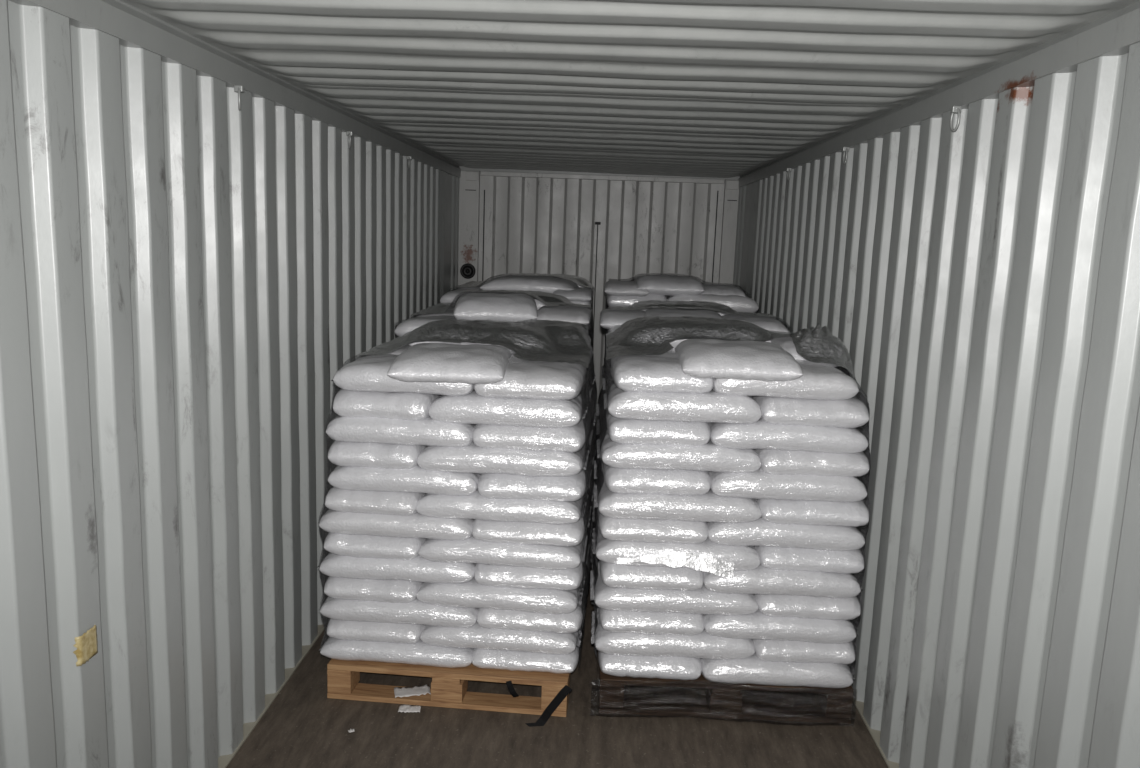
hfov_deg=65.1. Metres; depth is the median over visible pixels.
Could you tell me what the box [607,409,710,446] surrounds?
bag
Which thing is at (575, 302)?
bag
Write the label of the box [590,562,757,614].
bag
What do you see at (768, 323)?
bag
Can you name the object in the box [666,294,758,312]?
bag
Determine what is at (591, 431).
bag
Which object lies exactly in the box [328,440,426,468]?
bag
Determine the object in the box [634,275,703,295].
bag
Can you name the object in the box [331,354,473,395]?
bag
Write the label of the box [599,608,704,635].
bag
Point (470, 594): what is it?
bag
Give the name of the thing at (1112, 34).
trim
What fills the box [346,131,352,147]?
ring
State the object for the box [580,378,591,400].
bag
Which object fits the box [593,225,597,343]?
trim
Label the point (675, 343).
bag
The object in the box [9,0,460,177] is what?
trim
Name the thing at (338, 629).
bag
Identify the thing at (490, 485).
bag
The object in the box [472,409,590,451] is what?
bag
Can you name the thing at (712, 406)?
bag
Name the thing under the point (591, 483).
bag
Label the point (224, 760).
trim
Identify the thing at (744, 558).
bag
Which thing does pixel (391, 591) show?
bag
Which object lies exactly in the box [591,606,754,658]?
bag
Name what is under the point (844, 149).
ring
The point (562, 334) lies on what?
bag
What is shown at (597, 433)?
bag
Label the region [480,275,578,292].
bag
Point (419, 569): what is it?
bag
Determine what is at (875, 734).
trim
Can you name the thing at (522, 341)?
bag
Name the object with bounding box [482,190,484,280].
trim
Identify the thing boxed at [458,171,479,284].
trim
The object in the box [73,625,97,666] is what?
scrap
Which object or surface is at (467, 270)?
plug
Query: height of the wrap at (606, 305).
1.471 m
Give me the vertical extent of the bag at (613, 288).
0.094 m
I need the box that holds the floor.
[226,456,887,767]
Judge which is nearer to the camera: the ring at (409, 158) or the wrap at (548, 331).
the wrap at (548, 331)
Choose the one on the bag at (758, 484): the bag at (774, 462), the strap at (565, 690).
the bag at (774, 462)
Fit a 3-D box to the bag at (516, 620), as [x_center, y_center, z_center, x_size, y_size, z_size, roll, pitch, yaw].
[-0.144,0.881,3.749,0.427,0.111,0.585,3,9,4]
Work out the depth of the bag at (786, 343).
3.64 m
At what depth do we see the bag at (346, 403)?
3.38 m
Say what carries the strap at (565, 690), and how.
hanging from the wooden pallet at (449, 686)
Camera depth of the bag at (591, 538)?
3.95 m
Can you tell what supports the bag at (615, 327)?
on the bag
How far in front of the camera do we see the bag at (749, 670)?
3.45 m
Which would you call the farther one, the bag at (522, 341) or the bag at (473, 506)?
the bag at (522, 341)
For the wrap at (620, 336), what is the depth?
3.58 m
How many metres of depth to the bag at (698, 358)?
3.23 m
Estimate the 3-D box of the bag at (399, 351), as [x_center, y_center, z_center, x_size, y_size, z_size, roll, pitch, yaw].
[-0.591,-0.109,3.916,0.557,0.124,0.402,3,9,3]
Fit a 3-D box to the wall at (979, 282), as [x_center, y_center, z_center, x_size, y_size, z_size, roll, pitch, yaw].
[1.236,0.241,3.076,0.082,2.300,9.283,2,9,2]
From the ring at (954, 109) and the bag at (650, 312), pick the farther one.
the bag at (650, 312)
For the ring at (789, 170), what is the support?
attached to the wall at (979, 282)
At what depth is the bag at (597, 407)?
4.28 m
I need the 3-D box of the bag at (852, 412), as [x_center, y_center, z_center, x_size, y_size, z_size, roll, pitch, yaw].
[0.913,0.065,3.565,0.418,0.128,0.587,2,9,1]
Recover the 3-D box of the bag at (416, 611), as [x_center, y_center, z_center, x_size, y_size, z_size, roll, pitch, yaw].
[-0.665,0.874,3.679,0.657,0.110,0.399,3,9,4]
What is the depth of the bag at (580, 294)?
5.75 m
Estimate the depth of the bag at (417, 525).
3.44 m
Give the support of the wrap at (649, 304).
on the wooden pallet
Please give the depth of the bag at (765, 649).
3.44 m
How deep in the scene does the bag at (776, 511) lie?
3.35 m
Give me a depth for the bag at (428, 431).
3.38 m
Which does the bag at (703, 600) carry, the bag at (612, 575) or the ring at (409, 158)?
the bag at (612, 575)
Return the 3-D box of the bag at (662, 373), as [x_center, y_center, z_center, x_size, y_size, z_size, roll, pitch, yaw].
[0.356,-0.060,3.558,0.382,0.123,0.584,2,9,1]
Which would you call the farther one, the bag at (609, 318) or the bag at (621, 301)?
the bag at (621, 301)
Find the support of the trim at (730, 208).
attached to the wall at (532, 225)
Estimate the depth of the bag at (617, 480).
3.35 m
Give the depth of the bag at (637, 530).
3.37 m
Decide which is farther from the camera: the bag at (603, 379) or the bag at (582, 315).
the bag at (582, 315)
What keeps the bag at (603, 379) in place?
on the bag
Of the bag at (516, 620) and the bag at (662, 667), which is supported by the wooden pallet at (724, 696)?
the bag at (662, 667)
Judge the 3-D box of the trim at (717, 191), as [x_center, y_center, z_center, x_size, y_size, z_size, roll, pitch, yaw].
[1.197,-0.553,7.652,0.009,2.160,0.043,2,9,2]
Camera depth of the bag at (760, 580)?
3.38 m
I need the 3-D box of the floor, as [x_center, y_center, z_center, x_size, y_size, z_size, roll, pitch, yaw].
[-0.013,1.351,3.322,2.324,0.060,9.310,2,9,2]
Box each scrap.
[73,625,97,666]
[394,685,430,697]
[398,704,420,712]
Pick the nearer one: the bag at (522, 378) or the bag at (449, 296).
the bag at (522, 378)
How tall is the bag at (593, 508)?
0.117 m
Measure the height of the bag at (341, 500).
0.112 m
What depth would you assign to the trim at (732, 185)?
7.42 m
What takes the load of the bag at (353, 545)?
on the bag at (419, 569)
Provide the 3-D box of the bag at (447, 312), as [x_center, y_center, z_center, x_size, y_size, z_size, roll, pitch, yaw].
[-0.576,-0.359,5.133,0.604,0.121,0.401,2,9,2]
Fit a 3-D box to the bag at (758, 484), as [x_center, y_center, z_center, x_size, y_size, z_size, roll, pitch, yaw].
[0.826,0.360,3.515,0.609,0.121,0.402,2,9,1]
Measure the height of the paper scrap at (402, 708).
0.009 m
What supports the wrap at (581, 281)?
on the wooden pallet
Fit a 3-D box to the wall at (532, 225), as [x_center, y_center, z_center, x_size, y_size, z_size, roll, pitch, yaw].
[0.228,-0.585,7.726,2.050,2.330,0.118,2,9,2]
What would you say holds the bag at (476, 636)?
on the bag at (510, 660)
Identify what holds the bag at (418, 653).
on the wooden pallet at (449, 686)
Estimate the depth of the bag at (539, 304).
5.18 m
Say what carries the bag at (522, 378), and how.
on the bag at (471, 408)
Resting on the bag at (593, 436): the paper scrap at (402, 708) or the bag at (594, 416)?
the bag at (594, 416)
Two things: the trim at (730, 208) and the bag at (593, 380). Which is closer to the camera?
the bag at (593, 380)
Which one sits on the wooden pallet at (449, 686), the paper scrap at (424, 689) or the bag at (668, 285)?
the paper scrap at (424, 689)
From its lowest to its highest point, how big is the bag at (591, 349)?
0.123 m
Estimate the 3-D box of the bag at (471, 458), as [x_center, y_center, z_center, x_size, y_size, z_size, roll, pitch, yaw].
[-0.259,0.270,3.554,0.662,0.120,0.399,3,9,3]
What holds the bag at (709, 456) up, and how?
on the bag at (617, 480)
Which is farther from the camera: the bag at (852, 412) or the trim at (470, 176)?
the trim at (470, 176)
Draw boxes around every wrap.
[318,319,596,669]
[394,290,592,366]
[447,273,593,366]
[592,316,870,725]
[604,273,758,356]
[605,300,790,353]
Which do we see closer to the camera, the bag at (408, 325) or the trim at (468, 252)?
the bag at (408, 325)
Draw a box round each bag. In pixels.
[317,509,473,539]
[317,553,475,582]
[319,596,477,627]
[319,637,472,667]
[324,533,426,559]
[324,576,423,602]
[325,415,474,446]
[325,486,424,515]
[326,465,479,495]
[327,619,424,643]
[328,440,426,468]
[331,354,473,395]
[333,389,440,420]
[387,343,511,383]
[387,344,410,354]
[394,315,456,336]
[408,328,545,353]
[416,489,587,523]
[416,578,584,613]
[417,309,453,316]
[417,442,588,476]
[418,533,587,569]
[420,622,582,653]
[428,390,588,427]
[440,288,482,302]
[453,293,537,321]
[456,286,480,289]
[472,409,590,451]
[472,492,589,546]
[472,623,583,673]
[474,355,585,399]
[474,534,587,589]
[477,571,587,632]
[478,455,589,501]
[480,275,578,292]
[512,342,592,366]
[534,299,552,309]
[537,305,590,325]
[553,287,592,301]
[559,334,579,345]
[571,299,591,308]
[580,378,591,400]
[584,429,592,447]
[585,368,595,384]
[585,462,593,492]
[587,385,595,409]
[587,535,591,569]
[589,426,595,453]
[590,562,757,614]
[591,538,598,562]
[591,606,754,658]
[592,410,595,425]
[592,500,594,521]
[592,525,759,570]
[594,461,602,478]
[594,480,761,522]
[596,403,598,415]
[596,419,598,434]
[597,430,760,472]
[597,507,707,543]
[598,651,701,679]
[599,560,703,590]
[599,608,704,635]
[600,309,645,328]
[602,369,613,389]
[603,463,710,495]
[604,281,648,296]
[604,383,761,423]
[606,294,666,306]
[607,325,620,332]
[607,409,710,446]
[611,351,713,393]
[629,325,770,347]
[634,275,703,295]
[640,306,727,315]
[644,309,722,318]
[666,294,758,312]
[675,339,802,380]
[701,284,745,296]
[701,653,855,687]
[704,564,862,597]
[704,610,858,643]
[707,517,864,550]
[708,419,869,453]
[710,468,867,501]
[712,359,859,399]
[722,314,788,332]
[752,396,868,427]
[752,639,854,663]
[753,449,869,476]
[754,546,863,573]
[754,594,860,619]
[755,499,868,526]
[768,330,789,333]
[771,336,845,366]
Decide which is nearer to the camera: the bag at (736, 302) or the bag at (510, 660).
the bag at (510, 660)
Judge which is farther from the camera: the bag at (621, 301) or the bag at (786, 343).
the bag at (621, 301)
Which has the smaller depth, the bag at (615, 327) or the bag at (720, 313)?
the bag at (615, 327)
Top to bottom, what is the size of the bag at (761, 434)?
0.122 m
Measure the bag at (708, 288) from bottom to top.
0.095 m
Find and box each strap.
[506,681,518,696]
[525,685,571,726]
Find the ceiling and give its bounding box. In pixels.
[120,0,1139,177]
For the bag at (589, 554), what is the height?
0.111 m
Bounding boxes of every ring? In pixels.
[234,85,243,109]
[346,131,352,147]
[407,156,411,168]
[786,168,791,180]
[842,147,848,163]
[950,106,961,131]
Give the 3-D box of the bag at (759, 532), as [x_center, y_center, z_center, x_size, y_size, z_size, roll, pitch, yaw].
[0.824,0.549,3.551,0.620,0.120,0.400,2,9,1]
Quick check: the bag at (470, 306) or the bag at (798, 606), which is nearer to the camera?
the bag at (798, 606)
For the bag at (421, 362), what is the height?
0.114 m
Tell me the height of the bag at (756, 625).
0.115 m
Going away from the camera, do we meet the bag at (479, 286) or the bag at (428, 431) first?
the bag at (428, 431)
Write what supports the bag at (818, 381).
on the bag at (852, 412)
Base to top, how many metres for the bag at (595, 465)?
0.120 m
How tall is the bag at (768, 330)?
0.121 m
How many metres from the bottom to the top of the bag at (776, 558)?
0.117 m
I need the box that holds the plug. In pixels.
[460,263,475,278]
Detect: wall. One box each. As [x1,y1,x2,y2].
[0,0,459,767]
[478,176,724,432]
[733,42,1139,767]
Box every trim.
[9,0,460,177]
[218,618,329,767]
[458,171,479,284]
[466,171,478,180]
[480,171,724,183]
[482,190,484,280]
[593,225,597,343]
[712,191,718,284]
[719,180,738,285]
[726,180,738,189]
[738,1,1139,186]
[853,698,898,767]
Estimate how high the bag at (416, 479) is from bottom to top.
0.117 m
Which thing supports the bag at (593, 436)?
on the bag
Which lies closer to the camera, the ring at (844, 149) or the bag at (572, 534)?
the bag at (572, 534)
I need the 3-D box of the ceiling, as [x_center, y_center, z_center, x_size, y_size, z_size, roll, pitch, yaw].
[0.073,-1.042,2.914,2.400,0.082,9.293,2,9,2]
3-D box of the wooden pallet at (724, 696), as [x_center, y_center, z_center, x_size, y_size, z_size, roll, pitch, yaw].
[0.619,1.145,4.081,0.987,0.142,1.198,2,9,1]
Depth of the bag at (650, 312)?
4.63 m
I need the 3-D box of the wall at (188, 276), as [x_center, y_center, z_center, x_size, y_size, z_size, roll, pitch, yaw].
[-1.179,0.141,3.151,0.082,2.300,9.282,2,9,2]
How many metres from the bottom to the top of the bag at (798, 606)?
0.115 m
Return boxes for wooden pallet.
[327,659,570,716]
[597,650,853,723]
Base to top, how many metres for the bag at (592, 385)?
0.122 m
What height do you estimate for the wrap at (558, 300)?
1.386 m
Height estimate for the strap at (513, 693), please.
0.066 m
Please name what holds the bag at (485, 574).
on the bag at (470, 594)
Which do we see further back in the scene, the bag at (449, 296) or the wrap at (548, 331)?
the bag at (449, 296)
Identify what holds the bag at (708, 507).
on the bag at (637, 530)
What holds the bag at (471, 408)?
on the bag at (566, 439)
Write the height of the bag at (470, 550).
0.113 m
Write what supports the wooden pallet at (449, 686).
on the floor

